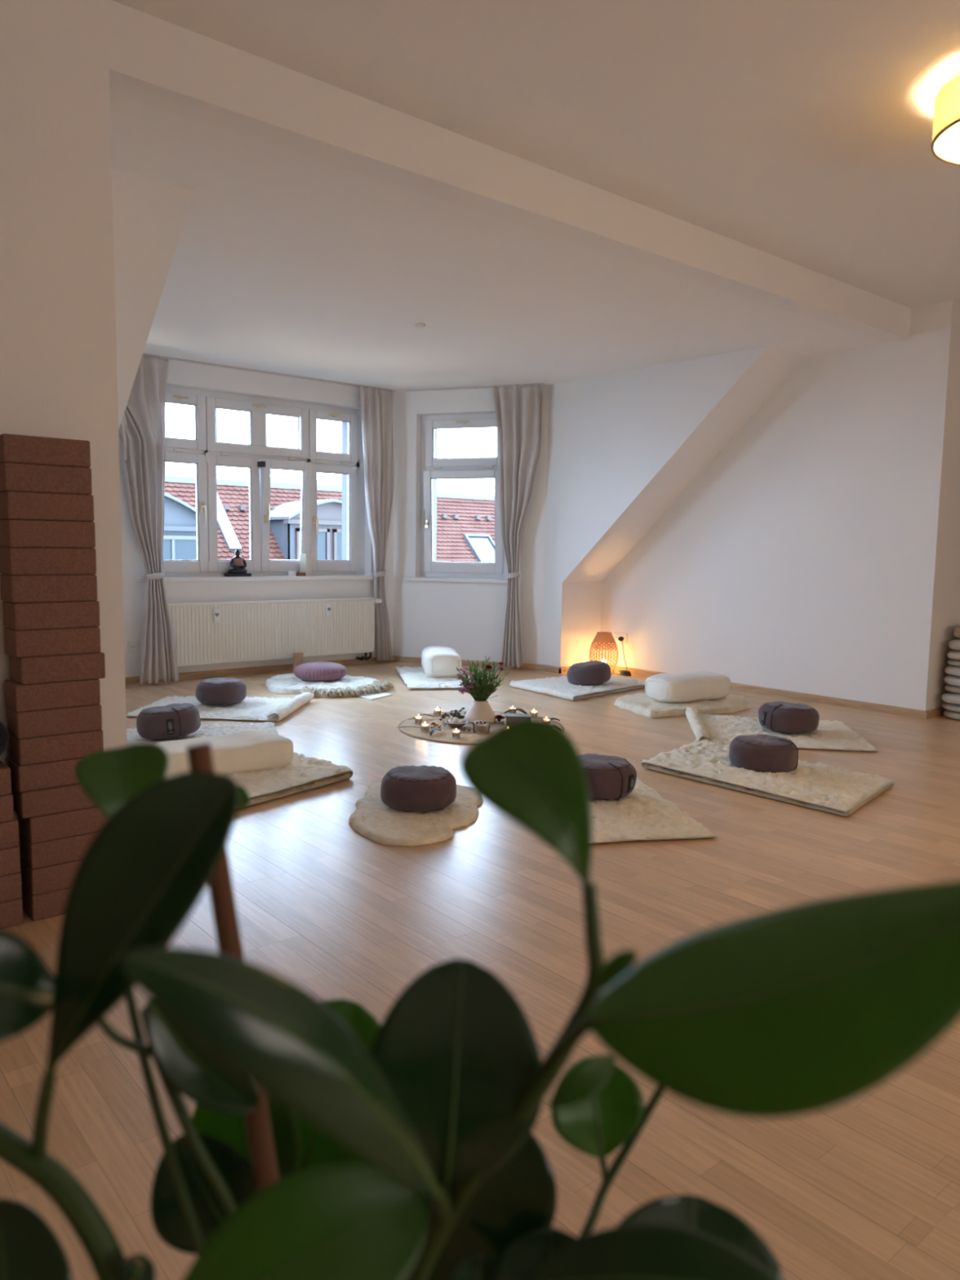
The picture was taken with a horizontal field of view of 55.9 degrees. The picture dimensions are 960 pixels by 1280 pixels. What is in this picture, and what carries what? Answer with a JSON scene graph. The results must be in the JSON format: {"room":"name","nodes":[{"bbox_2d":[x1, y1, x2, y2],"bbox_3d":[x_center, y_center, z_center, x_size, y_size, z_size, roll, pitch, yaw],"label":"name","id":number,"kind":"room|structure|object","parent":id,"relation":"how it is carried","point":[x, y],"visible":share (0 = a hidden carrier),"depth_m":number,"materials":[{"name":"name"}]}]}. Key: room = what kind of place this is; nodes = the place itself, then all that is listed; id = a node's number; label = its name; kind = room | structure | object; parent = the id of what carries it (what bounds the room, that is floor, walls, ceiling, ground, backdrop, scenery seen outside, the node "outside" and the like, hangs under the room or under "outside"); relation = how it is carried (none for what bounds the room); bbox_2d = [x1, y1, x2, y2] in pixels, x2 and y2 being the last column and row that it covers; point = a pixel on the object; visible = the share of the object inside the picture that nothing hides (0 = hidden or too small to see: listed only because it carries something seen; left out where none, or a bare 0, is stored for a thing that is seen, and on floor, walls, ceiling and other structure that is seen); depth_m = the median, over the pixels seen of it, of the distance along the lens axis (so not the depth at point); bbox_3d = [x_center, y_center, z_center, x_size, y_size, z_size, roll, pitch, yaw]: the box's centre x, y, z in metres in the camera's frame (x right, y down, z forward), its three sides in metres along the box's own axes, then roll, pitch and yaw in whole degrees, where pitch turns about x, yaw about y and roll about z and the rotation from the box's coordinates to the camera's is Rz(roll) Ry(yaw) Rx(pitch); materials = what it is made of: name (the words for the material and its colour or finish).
{"room":"exercise studio","nodes":[
{"label":"exercise studio","id":0,"kind":"room"},
{"bbox_2d":[111,168,184,403],"bbox_3d":[-1.942,-1.032,4.080,0.499,1.735,1.941,-4,8,-40],"label":"wall","id":1,"kind":"structure","parent":0,"point":[144,209],"depth_m":3.53,"materials":[{"name":"white"}]},
{"bbox_2d":[117,187,194,429],"bbox_3d":[-1.787,-0.619,4.351,0.040,2.382,2.082,-4,8,-40],"label":"wall","id":2,"kind":"structure","parent":0,"point":[187,195],"depth_m":3.75,"materials":[{"name":"white"}]},
{"bbox_2d":[118,360,394,677],"bbox_3d":[-1.864,-0.994,7.465,2.442,2.482,0.490,-4,8,-40],"label":"wall","id":3,"kind":"structure","parent":0,"point":[180,374],"depth_m":7.17,"materials":[{"name":"white"}]},
{"bbox_2d":[127,640,138,652],"bbox_3d":[-2.560,0.047,6.674,0.080,0.080,0.010,-4,8,-40],"label":"wall socket","id":4,"kind":"object","parent":3,"relation":"attached to","point":[132,646],"visible":1,"depth_m":6.67,"materials":[{"name":"white plastic"}]},
{"bbox_2d":[136,385,373,582],"bbox_3d":[-1.738,-1.216,7.299,2.125,1.465,0.225,-4,8,-40],"label":"window","id":5,"kind":"structure","parent":3,"relation":"in","point":[204,451],"depth_m":7.31,"materials":[{"name":"white plastic"}]},
{"bbox_2d":[223,548,251,577],"bbox_3d":[-1.921,-0.614,7.177,0.196,0.220,0.101,-4,8,-40],"label":"statuette","id":6,"kind":"object","parent":5,"relation":"on","point":[238,564],"visible":1,"depth_m":7.15,"materials":[{"name":"stone"}]},
{"bbox_2d":[299,551,311,575],"bbox_3d":[-1.459,-0.637,7.577,0.072,0.197,0.072,4,7,30],"label":"pillar candle","id":7,"kind":"object","parent":5,"relation":"on","point":[305,559],"visible":0.87,"depth_m":7.55,"materials":[{"name":"beige wax"}]},
{"bbox_2d":[124,655,393,684],"bbox_3d":[-1.720,0.237,7.399,2.442,0.052,0.014,-4,8,-40],"label":"baseboard","id":8,"kind":"structure","parent":3,"relation":"attached to","point":[209,673],"depth_m":7.26,"materials":[{"name":"brown wood"}]},
{"bbox_2d":[168,596,382,666],"bbox_3d":[-1.628,-0.048,7.352,1.893,0.554,0.133,-4,8,-39],"label":"radiator","id":9,"kind":"object","parent":3,"relation":"attached to","point":[206,633],"visible":0.95,"depth_m":7.26,"materials":[{"name":"white metal"}]},
{"bbox_2d":[0,0,911,884],"bbox_3d":[-0.589,-0.574,3.173,8.411,2.570,0.140,-4,8,-40],"label":"wall","id":10,"kind":"structure","parent":0,"point":[61,61],"depth_m":2.66,"materials":[{"name":"white"}]},
{"bbox_2d":[392,385,548,664],"bbox_3d":[-0.028,-1.029,8.060,1.400,2.482,0.490,3,6,19],"label":"wall","id":11,"kind":"structure","parent":0,"point":[468,619],"depth_m":7.92,"materials":[{"name":"white"}]},
{"bbox_2d":[404,413,507,583],"bbox_3d":[-0.169,-1.236,7.889,0.975,1.455,0.225,3,6,19],"label":"window","id":12,"kind":"structure","parent":11,"relation":"in","point":[432,468],"depth_m":7.93,"materials":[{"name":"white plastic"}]},
{"bbox_2d":[393,655,542,671],"bbox_3d":[-0.129,0.203,7.948,1.400,0.052,0.014,3,6,19],"label":"baseboard","id":13,"kind":"structure","parent":11,"relation":"attached to","point":[397,659],"depth_m":7.91,"materials":[{"name":"brown wood"}]},
{"bbox_2d":[0,662,959,1279],"bbox_3d":[0.636,0.809,3.534,11.000,0.220,11.232,-4,8,-40],"label":"floor","id":14,"kind":"structure","parent":0,"point":[866,1186],"depth_m":2.48,"materials":[{"name":"brown wood"}]},
{"bbox_2d":[0,897,22,928],"bbox_3d":[-1.375,0.744,2.454,0.220,0.073,0.125,-4,8,-40],"label":"block","id":15,"kind":"object","parent":14,"relation":"on","point":[11,911],"visible":0.72,"depth_m":2.46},
{"bbox_2d":[0,872,22,902],"bbox_3d":[-1.374,0.671,2.447,0.220,0.073,0.125,-4,8,-39],"label":"block","id":16,"kind":"object","parent":15,"relation":"on","point":[11,888],"visible":0.72,"depth_m":2.45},
{"bbox_2d":[0,845,20,875],"bbox_3d":[-1.374,0.598,2.439,0.220,0.073,0.125,-4,8,-39],"label":"block","id":17,"kind":"object","parent":16,"relation":"on","point":[10,858],"visible":0.73,"depth_m":2.44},
{"bbox_2d":[0,817,18,849],"bbox_3d":[-1.374,0.525,2.430,0.220,0.073,0.125,-4,8,-39],"label":"block","id":18,"kind":"object","parent":17,"relation":"on","point":[9,830],"visible":0.75,"depth_m":2.44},
{"bbox_2d":[0,793,13,822],"bbox_3d":[-1.381,0.453,2.416,0.220,0.073,0.125,-4,8,-40],"label":"block","id":19,"kind":"object","parent":18,"relation":"on","point":[6,811],"visible":0.77,"depth_m":2.43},
{"bbox_2d":[0,760,11,795],"bbox_3d":[-1.383,0.380,2.406,0.220,0.073,0.125,-4,8,-40],"label":"block","id":20,"kind":"object","parent":19,"relation":"on","point":[5,771],"visible":1,"depth_m":2.42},
{"bbox_2d":[0,720,8,755],"bbox_3d":[-1.405,0.272,2.378,0.302,0.142,0.155,-4,8,-40],"label":"cushion","id":21,"kind":"object","parent":20,"relation":"on","point":[4,735],"visible":1,"depth_m":2.44,"materials":[{"name":"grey fabric"}]},
{"bbox_2d":[21,883,70,920],"bbox_3d":[-1.189,0.731,2.611,0.220,0.073,0.125,-4,8,-40],"label":"block","id":22,"kind":"object","parent":14,"relation":"on","point":[51,904],"visible":0.41,"depth_m":2.52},
{"bbox_2d":[20,857,80,895],"bbox_3d":[-1.187,0.657,2.604,0.220,0.073,0.125,-4,8,-40],"label":"block","id":23,"kind":"object","parent":22,"relation":"on","point":[38,881],"visible":0.52,"depth_m":2.52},
{"bbox_2d":[20,831,97,869],"bbox_3d":[-1.185,0.584,2.599,0.220,0.073,0.125,-4,8,-39],"label":"block","id":24,"kind":"object","parent":23,"relation":"on","point":[69,849],"visible":0.52,"depth_m":2.53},
{"bbox_2d":[18,806,108,843],"bbox_3d":[-1.183,0.511,2.589,0.220,0.073,0.125,-4,8,-40],"label":"block","id":25,"kind":"object","parent":24,"relation":"on","point":[50,827],"visible":0.5,"depth_m":2.53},
{"bbox_2d":[11,783,97,818],"bbox_3d":[-1.197,0.439,2.570,0.220,0.073,0.125,-4,8,-39],"label":"block","id":26,"kind":"object","parent":25,"relation":"on","point":[38,802],"visible":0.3,"depth_m":2.50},
{"bbox_2d":[8,757,81,791],"bbox_3d":[-1.201,0.366,2.562,0.220,0.073,0.125,-4,8,-40],"label":"block","id":27,"kind":"object","parent":26,"relation":"on","point":[24,778],"visible":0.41,"depth_m":2.49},
{"bbox_2d":[8,729,103,765],"bbox_3d":[-1.197,0.293,2.557,0.220,0.073,0.125,-4,8,-40],"label":"block","id":28,"kind":"object","parent":27,"relation":"on","point":[27,751],"visible":0.74,"depth_m":2.50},
{"bbox_2d":[6,704,102,738],"bbox_3d":[-1.197,0.220,2.547,0.220,0.073,0.125,-4,8,-39],"label":"block","id":29,"kind":"object","parent":28,"relation":"on","point":[37,723],"visible":0.8,"depth_m":2.49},
{"bbox_2d":[4,678,100,712],"bbox_3d":[-1.198,0.147,2.538,0.220,0.073,0.125,-4,8,-40],"label":"block","id":30,"kind":"object","parent":29,"relation":"on","point":[19,697],"visible":0.86,"depth_m":2.48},
{"bbox_2d":[8,652,105,684],"bbox_3d":[-1.185,0.073,2.539,0.220,0.073,0.125,-4,8,-40],"label":"block","id":31,"kind":"object","parent":30,"relation":"on","point":[64,668],"visible":0.77,"depth_m":2.48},
{"bbox_2d":[4,626,100,657],"bbox_3d":[-1.192,0.001,2.526,0.220,0.073,0.125,-4,8,-40],"label":"block","id":32,"kind":"object","parent":31,"relation":"on","point":[70,641],"visible":0.88,"depth_m":2.47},
{"bbox_2d":[3,600,99,630],"bbox_3d":[-1.192,-0.073,2.518,0.220,0.073,0.125,-4,8,-40],"label":"block","id":33,"kind":"object","parent":32,"relation":"on","point":[83,614],"visible":0.91,"depth_m":2.46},
{"bbox_2d":[0,573,97,603],"bbox_3d":[-1.193,-0.145,2.506,0.220,0.073,0.125,-4,8,-40],"label":"block","id":34,"kind":"object","parent":33,"relation":"on","point":[31,588],"visible":0.91,"depth_m":2.45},
{"bbox_2d":[0,546,96,575],"bbox_3d":[-1.194,-0.219,2.500,0.220,0.073,0.125,-4,8,-40],"label":"block","id":35,"kind":"object","parent":34,"relation":"on","point":[13,561],"visible":0.98,"depth_m":2.44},
{"bbox_2d":[0,519,95,547],"bbox_3d":[-1.193,-0.292,2.492,0.220,0.073,0.125,-4,8,-41],"label":"block","id":36,"kind":"object","parent":35,"relation":"on","point":[14,533],"visible":1,"depth_m":2.44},
{"bbox_2d":[0,491,93,521],"bbox_3d":[-1.193,-0.365,2.483,0.220,0.073,0.125,-4,8,-41],"label":"block","id":37,"kind":"object","parent":36,"relation":"on","point":[21,505],"visible":0.93,"depth_m":2.43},
{"bbox_2d":[0,462,92,494],"bbox_3d":[-1.194,-0.437,2.472,0.220,0.073,0.125,-4,8,-41],"label":"block","id":38,"kind":"object","parent":37,"relation":"on","point":[14,477],"visible":0.82,"depth_m":2.42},
{"bbox_2d":[0,433,90,467],"bbox_3d":[-1.194,-0.510,2.463,0.220,0.073,0.125,-4,8,-41],"label":"block","id":39,"kind":"object","parent":38,"relation":"on","point":[14,448],"visible":0.82,"depth_m":2.41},
{"bbox_2d":[126,721,278,745],"bbox_3d":[-1.534,0.522,4.762,0.950,0.032,0.723,-1,6,-18],"label":"mat","id":40,"kind":"object","parent":14,"relation":"on","point":[133,737],"visible":0.26,"depth_m":4.94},
{"bbox_2d":[136,702,200,739],"bbox_3d":[-1.645,0.427,4.783,0.323,0.167,0.329,-4,8,-40],"label":"cushion","id":41,"kind":"object","parent":40,"relation":"on","point":[173,720],"visible":1,"depth_m":4.66,"materials":[{"name":"fabric"}]},
{"bbox_2d":[126,692,313,721],"bbox_3d":[-1.630,0.399,5.719,0.992,0.076,0.744,1,6,4],"label":"mat","id":42,"kind":"object","parent":14,"relation":"on","point":[255,708],"visible":0.71,"depth_m":5.63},
{"bbox_2d":[195,677,246,705],"bbox_3d":[-1.658,0.325,5.790,0.311,0.154,0.315,-4,8,-40],"label":"cushion","id":43,"kind":"object","parent":42,"relation":"on","point":[215,691],"visible":1,"depth_m":5.67,"materials":[{"name":"fabric"}]},
{"bbox_2d":[226,751,353,806],"bbox_3d":[-1.026,0.606,3.872,0.565,0.062,0.935,6,8,40],"label":"mat","id":44,"kind":"object","parent":14,"relation":"on","point":[304,773],"visible":0.41,"depth_m":3.91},
{"bbox_2d":[154,730,293,778],"bbox_3d":[-1.148,0.509,4.032,0.601,0.143,0.302,-4,7,-37],"label":"bolster","id":45,"kind":"object","parent":44,"relation":"on","point":[246,751],"visible":0.66,"depth_m":3.97,"materials":[{"name":"fabric"}]},
{"bbox_2d":[293,652,303,673],"bbox_3d":[-1.468,0.189,7.311,0.060,0.172,0.062,3,6,21],"label":"wooden post","id":46,"kind":"object","parent":14,"relation":"on","point":[298,657],"visible":0.56,"depth_m":7.28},
{"bbox_2d":[265,673,394,697],"bbox_3d":[-1.159,0.314,6.676,0.844,0.061,1.104,-4,8,-40],"label":"sheepskin","id":47,"kind":"object","parent":14,"relation":"on","point":[288,683],"visible":0.94,"depth_m":6.46,"materials":[{"name":"fur"}]},
{"bbox_2d":[293,662,346,680],"bbox_3d":[-1.196,0.235,6.784,0.407,0.124,0.407,-4,8,-40],"label":"round cushion","id":48,"kind":"object","parent":47,"relation":"on","point":[311,671],"visible":1,"depth_m":6.64,"materials":[{"name":"fabric"}]},
{"bbox_2d":[357,691,391,699],"bbox_3d":[-0.790,0.377,6.388,0.243,0.007,0.456,-4,8,-40],"label":"booklet","id":49,"kind":"object","parent":14,"relation":"on","point":[370,696],"visible":0.43,"depth_m":6.27,"materials":[{"name":"white paper"}]},
{"bbox_2d":[348,782,483,845],"bbox_3d":[-0.257,0.662,3.582,0.509,0.033,0.830,1,6,5],"label":"sheepskin","id":50,"kind":"object","parent":14,"relation":"on","point":[374,820],"visible":0.61,"depth_m":3.40,"materials":[{"name":"fur"}]},
{"bbox_2d":[380,764,456,811],"bbox_3d":[-0.245,0.586,3.593,0.306,0.141,0.303,-4,8,-40],"label":"cushion","id":51,"kind":"object","parent":50,"relation":"on","point":[423,788],"visible":1,"depth_m":3.48,"materials":[{"name":"fabric"}]},
{"bbox_2d":[395,666,472,689],"bbox_3d":[-0.329,0.288,7.146,0.594,0.040,1.081,0,6,-11],"label":"mat","id":52,"kind":"object","parent":14,"relation":"on","point":[415,677],"visible":0.57,"depth_m":6.88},
{"bbox_2d":[421,645,462,676],"bbox_3d":[-0.313,0.166,7.275,0.301,0.198,0.600,0,6,-8],"label":"bolster","id":53,"kind":"object","parent":52,"relation":"on","point":[436,660],"visible":0.97,"depth_m":7.00,"materials":[{"name":"white fabric"}]},
{"bbox_2d":[0,718,959,1279],"bbox_3d":[-0.036,0.518,0.397,0.368,0.987,0.220,1,6,5],"label":"potted plant","id":54,"kind":"object","parent":14,"relation":"on","point":[323,1140],"visible":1,"depth_m":0.32,"materials":[{"name":"green plant"}]},
{"bbox_2d":[398,711,564,745],"bbox_3d":[0.006,0.504,5.275,0.966,0.008,0.966,-2,6,-23],"label":"mat","id":55,"kind":"object","parent":14,"relation":"on","point":[445,735],"visible":0.4,"depth_m":5.15,"materials":[{"name":"beige"}]},
{"bbox_2d":[421,721,429,731],"bbox_3d":[-0.310,0.486,5.098,0.047,0.055,0.047,-4,8,-40],"label":"tea light","id":56,"kind":"object","parent":55,"relation":"on","point":[424,727],"visible":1,"depth_m":5.09,"materials":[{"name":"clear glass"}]},
{"bbox_2d":[439,710,464,720],"bbox_3d":[-0.173,0.450,5.452,0.166,0.050,0.145,0,6,-8],"label":"dried flowers","id":57,"kind":"object","parent":55,"relation":"on","point":[444,715],"visible":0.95,"depth_m":5.44,"materials":[{"name":"beige plant"}]},
{"bbox_2d":[444,720,467,728],"bbox_3d":[-0.137,0.488,5.232,0.134,0.029,0.134,-4,8,-40],"label":"dish","id":58,"kind":"object","parent":55,"relation":"on","point":[455,726],"visible":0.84,"depth_m":5.19,"materials":[{"name":"brown"}]},
{"bbox_2d":[452,728,460,738],"bbox_3d":[-0.130,0.506,4.932,0.047,0.055,0.047,-4,8,-40],"label":"tea light","id":59,"kind":"object","parent":55,"relation":"on","point":[455,735],"visible":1,"depth_m":4.92,"materials":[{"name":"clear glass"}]},
{"bbox_2d":[464,699,496,723],"bbox_3d":[0.002,0.423,5.407,0.191,0.127,0.191,-4,8,-40],"label":"vase","id":60,"kind":"object","parent":55,"relation":"on","point":[478,711],"visible":0.86,"depth_m":5.35,"materials":[{"name":"beige"}]},
{"bbox_2d":[456,656,510,701],"bbox_3d":[-0.002,0.275,5.377,0.331,0.363,0.302,-4,8,-40],"label":"bouquet","id":61,"kind":"object","parent":60,"relation":"in","point":[479,688],"visible":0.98,"depth_m":5.34,"materials":[{"name":"green plant"}]},
{"bbox_2d":[472,720,490,733],"bbox_3d":[0.008,0.490,5.085,0.100,0.059,0.100,-4,8,-40],"label":"glass","id":62,"kind":"object","parent":55,"relation":"on","point":[478,728],"visible":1,"depth_m":5.06,"materials":[{"name":"beige"}]},
{"bbox_2d":[500,707,528,714],"bbox_3d":[0.213,0.444,5.623,0.185,0.042,0.053,4,7,25],"label":"leaf","id":63,"kind":"object","parent":55,"relation":"on","point":[513,708],"visible":0.94,"depth_m":5.62,"materials":[{"name":"grey"}]},
{"bbox_2d":[504,713,532,724],"bbox_3d":[0.227,0.470,5.359,0.157,0.050,0.096,1,6,6],"label":"box","id":64,"kind":"object","parent":55,"relation":"on","point":[509,718],"visible":0.81,"depth_m":5.32,"materials":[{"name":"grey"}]},
{"bbox_2d":[509,674,644,700],"bbox_3d":[0.813,0.334,6.796,1.062,0.053,0.779,-4,8,-40],"label":"mat","id":65,"kind":"object","parent":14,"relation":"on","point":[560,686],"visible":0.75,"depth_m":6.62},
{"bbox_2d":[566,660,610,685],"bbox_3d":[0.812,0.247,6.754,0.322,0.185,0.326,-4,8,-40],"label":"cushion","id":66,"kind":"object","parent":65,"relation":"on","point":[591,673],"visible":0.98,"depth_m":6.63,"materials":[{"name":"fabric"}]},
{"bbox_2d":[589,631,631,675],"bbox_3d":[1.081,0.113,7.541,0.342,0.350,0.243,1,6,-1],"label":"table lamp","id":67,"kind":"object","parent":14,"relation":"on","point":[603,640],"visible":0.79,"depth_m":7.47,"materials":[{"name":"brown wicker"}]},
{"bbox_2d":[591,777,717,844],"bbox_3d":[0.497,0.667,3.638,0.612,0.033,0.829,0,6,-10],"label":"mat","id":68,"kind":"object","parent":14,"relation":"on","point":[643,814],"visible":0.43,"depth_m":3.44,"materials":[{"name":"fabric"}]},
{"bbox_2d":[580,753,636,799],"bbox_3d":[0.497,0.572,3.799,0.321,0.145,0.328,-4,8,-40],"label":"cushion","id":69,"kind":"object","parent":68,"relation":"on","point":[609,777],"visible":0.65,"depth_m":3.67,"materials":[{"name":"fabric"}]},
{"bbox_2d":[613,693,751,718],"bbox_3d":[1.396,0.415,6.094,0.988,0.054,0.670,-1,6,-20],"label":"sheepskin","id":70,"kind":"object","parent":14,"relation":"on","point":[641,704],"visible":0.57,"depth_m":5.88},
{"bbox_2d":[644,671,730,702],"bbox_3d":[1.406,0.309,6.112,0.583,0.172,0.325,-3,7,-31],"label":"bolster","id":71,"kind":"object","parent":70,"relation":"on","point":[704,685],"visible":1,"depth_m":5.98,"materials":[{"name":"white fabric"}]},
{"bbox_2d":[641,739,893,816],"bbox_3d":[1.306,0.610,4.197,0.650,0.055,1.101,-5,8,-44],"label":"mat","id":72,"kind":"object","parent":14,"relation":"on","point":[820,786],"visible":0.85,"depth_m":4.04,"materials":[{"name":"fabric"}]},
{"bbox_2d":[728,733,798,773],"bbox_3d":[1.331,0.534,4.256,0.308,0.154,0.312,-4,8,-40],"label":"cushion","id":73,"kind":"object","parent":72,"relation":"on","point":[762,753],"visible":0.93,"depth_m":4.14,"materials":[{"name":"fabric"}]},
{"bbox_2d":[684,706,879,751],"bbox_3d":[1.690,0.502,5.207,0.946,0.072,0.842,2,6,8],"label":"mat","id":74,"kind":"object","parent":14,"relation":"on","point":[834,735],"visible":0.66,"depth_m":5.10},
{"bbox_2d":[758,701,819,733],"bbox_3d":[1.764,0.440,5.178,0.337,0.157,0.333,-4,8,-40],"label":"cushion","id":75,"kind":"object","parent":74,"relation":"on","point":[783,717],"visible":1,"depth_m":5.05,"materials":[{"name":"fabric"}]},
{"bbox_2d":[942,710,959,719],"bbox_3d":[3.253,0.475,5.781,0.530,0.054,0.440,-4,8,-40],"label":"cushion","id":76,"kind":"object","parent":14,"relation":"on","point":[955,715],"visible":0.83,"depth_m":5.72,"materials":[{"name":"fabric"}]},
{"bbox_2d":[942,702,959,712],"bbox_3d":[3.242,0.427,5.770,0.528,0.051,0.441,-4,8,-38],"label":"cushion","id":77,"kind":"object","parent":76,"relation":"on","point":[952,707],"visible":0.78,"depth_m":5.71,"materials":[{"name":"fabric"}]},
{"bbox_2d":[941,692,959,704],"bbox_3d":[3.218,0.372,5.747,0.527,0.068,0.440,-4,8,-40],"label":"cushion","id":78,"kind":"object","parent":77,"relation":"on","point":[950,697],"visible":0.88,"depth_m":5.68,"materials":[{"name":"fabric"}]},
{"bbox_2d":[944,684,959,693],"bbox_3d":[3.262,0.312,5.771,0.523,0.055,0.440,-4,8,-39],"label":"cushion","id":79,"kind":"object","parent":78,"relation":"on","point":[948,687],"visible":0.81,"depth_m":5.72,"materials":[{"name":"fabric"}]},
{"bbox_2d":[943,675,959,686],"bbox_3d":[3.229,0.258,5.737,0.528,0.063,0.440,-4,8,-39],"label":"cushion","id":80,"kind":"object","parent":79,"relation":"on","point":[953,680],"visible":0.89,"depth_m":5.68,"materials":[{"name":"fabric"}]},
{"bbox_2d":[944,665,959,676],"bbox_3d":[3.235,0.198,5.738,0.528,0.063,0.441,-4,8,-40],"label":"cushion","id":81,"kind":"object","parent":80,"relation":"on","point":[954,670],"visible":0.93,"depth_m":5.68,"materials":[{"name":"fabric"}]},
{"bbox_2d":[947,658,959,666],"bbox_3d":[3.264,0.145,5.752,0.527,0.045,0.438,-4,8,-40],"label":"cushion","id":82,"kind":"object","parent":81,"relation":"on","point":[953,662],"visible":0.86,"depth_m":5.71,"materials":[{"name":"fabric"}]},
{"bbox_2d":[946,649,959,660],"bbox_3d":[3.243,0.097,5.733,0.528,0.059,0.441,-5,8,-42],"label":"cushion","id":83,"kind":"object","parent":82,"relation":"on","point":[954,654],"visible":0.95,"depth_m":5.68,"materials":[{"name":"fabric"}]},
{"bbox_2d":[947,638,959,650],"bbox_3d":[3.251,0.035,5.730,0.534,0.072,0.440,-4,8,-41],"label":"cushion","id":84,"kind":"object","parent":83,"relation":"on","point":[954,644],"visible":1,"depth_m":5.68,"materials":[{"name":"fabric"}]},
{"bbox_2d":[953,626,959,638],"bbox_3d":[3.298,-0.051,5.758,0.536,0.101,0.449,-5,8,-42],"label":"cushion","id":85,"kind":"object","parent":84,"relation":"on","point":[957,631],"visible":1,"depth_m":5.72,"materials":[{"name":"fabric"}]},
{"bbox_2d":[109,93,885,392],"bbox_3d":[-0.550,-2.095,5.752,5.090,0.300,4.013,-4,8,-40],"label":"ceiling","id":86,"kind":"structure","parent":0,"point":[284,261],"depth_m":4.76,"materials":[{"name":"white"}]},
{"bbox_2d":[142,353,543,391],"bbox_3d":[-1.266,-2.042,6.663,3.714,0.014,1.157,-4,8,-40],"label":"rail","id":87,"kind":"object","parent":86,"relation":"attached to","point":[144,354],"visible":0.55,"depth_m":7.36,"materials":[{"name":"grey"}]},
{"bbox_2d":[118,355,178,684],"bbox_3d":[-2.442,-0.848,6.418,0.255,2.352,0.630,4,7,26],"label":"curtain","id":88,"kind":"object","parent":87,"relation":"hanging from","point":[142,429],"visible":0.88,"depth_m":6.55,"materials":[{"name":"fabric"}]},
{"bbox_2d":[360,386,395,661],"bbox_3d":[-0.888,-0.980,7.851,0.387,2.342,0.100,-4,8,-40],"label":"curtain","id":89,"kind":"object","parent":87,"relation":"hanging from","point":[376,405],"visible":1,"depth_m":7.81,"materials":[{"name":"fabric"}]},
{"bbox_2d":[493,384,544,667],"bbox_3d":[0.301,-0.935,7.587,0.440,2.342,0.090,3,6,16],"label":"curtain","id":90,"kind":"object","parent":87,"relation":"hanging from","point":[518,409],"visible":1,"depth_m":7.54,"materials":[{"name":"fabric"}]},
{"bbox_2d":[111,0,959,308],"bbox_3d":[2.186,-1.748,1.449,10.600,0.200,6.118,-4,8,-40],"label":"ceiling","id":91,"kind":"structure","parent":0,"point":[799,132],"depth_m":3.03,"materials":[{"name":"white"}]},
{"bbox_2d":[931,74,959,165],"bbox_3d":[1.739,-1.717,2.914,0.504,0.176,0.504,-4,8,-40],"label":"ceiling lamp","id":92,"kind":"object","parent":91,"relation":"attached to","point":[945,144],"visible":1,"depth_m":2.93,"materials":[{"name":"beige fabric"}]},
{"bbox_2d":[934,121,959,163],"bbox_3d":[1.738,-1.634,2.922,0.484,0.009,0.484,-4,8,-40],"label":"diffuser","id":93,"kind":"object","parent":92,"relation":"attached to","point":[947,137],"depth_m":2.99,"materials":[{"name":"beige"}]},
{"bbox_2d":[563,582,601,666],"bbox_3d":[0.828,-0.169,7.748,0.440,0.860,0.150,-4,8,-40],"label":"wall","id":94,"kind":"structure","parent":0,"point":[582,599],"depth_m":7.68,"materials":[{"name":"white"}]},
{"bbox_2d":[542,345,807,666],"bbox_3d":[1.385,-0.903,6.982,0.480,2.495,2.082,-4,8,-40],"label":"wall","id":95,"kind":"structure","parent":0,"point":[611,436],"depth_m":6.96,"materials":[{"name":"white"}]},
{"bbox_2d":[542,664,561,673],"bbox_3d":[0.602,0.245,7.636,0.014,0.052,0.224,-4,8,-40],"label":"baseboard","id":96,"kind":"structure","parent":95,"relation":"attached to","point":[544,668],"depth_m":7.62,"materials":[{"name":"brown wood"}]},
{"bbox_2d":[600,300,959,710],"bbox_3d":[1.918,-0.918,6.833,0.150,2.570,3.072,-4,8,-40],"label":"wall","id":97,"kind":"structure","parent":0,"point":[808,556],"depth_m":6.21,"materials":[{"name":"white"}]},
{"bbox_2d":[613,631,627,643],"bbox_3d":[1.189,-0.020,7.663,0.010,0.080,0.151,-4,8,-40],"label":"wall socket","id":98,"kind":"object","parent":97,"relation":"attached to","point":[616,635],"visible":0.81,"depth_m":7.66,"materials":[{"name":"white plastic"}]},
{"bbox_2d":[608,664,925,719],"bbox_3d":[1.927,0.351,6.804,0.014,0.052,2.791,-4,8,-40],"label":"baseboard","id":99,"kind":"structure","parent":97,"relation":"attached to","point":[913,713],"depth_m":6.30,"materials":[{"name":"brown wood"}]},
{"bbox_2d":[936,357,959,707],"bbox_3d":[3.695,-0.849,6.418,2.039,2.570,0.150,-4,8,-40],"label":"wall","id":100,"kind":"structure","parent":0,"point":[951,602],"depth_m":5.80,"materials":[{"name":"white"}]},
{"bbox_2d":[924,706,947,719],"bbox_3d":[3.666,0.415,6.433,2.203,0.052,0.014,-4,8,-40],"label":"baseboard","id":101,"kind":"structure","parent":100,"relation":"attached to","point":[933,713],"depth_m":5.80,"materials":[{"name":"brown wood"}]},
{"label":"outside","id":102,"kind":"structure","parent":0,"visible":0},
{"bbox_3d":[-33.278,3.909,56.018,140.000,0.200,112.600,-4,8,-40],"label":"ground","id":103,"kind":"structure","parent":102,"visible":0},
{"bbox_2d":[162,470,494,562],"bbox_3d":[-2.964,-0.177,24.695,25.000,9.268,10.500,-4,8,-40],"label":"house","id":104,"kind":"structure","parent":103,"relation":"on","point":[465,518],"depth_m":22.45,"materials":[{"name":"red tile"}]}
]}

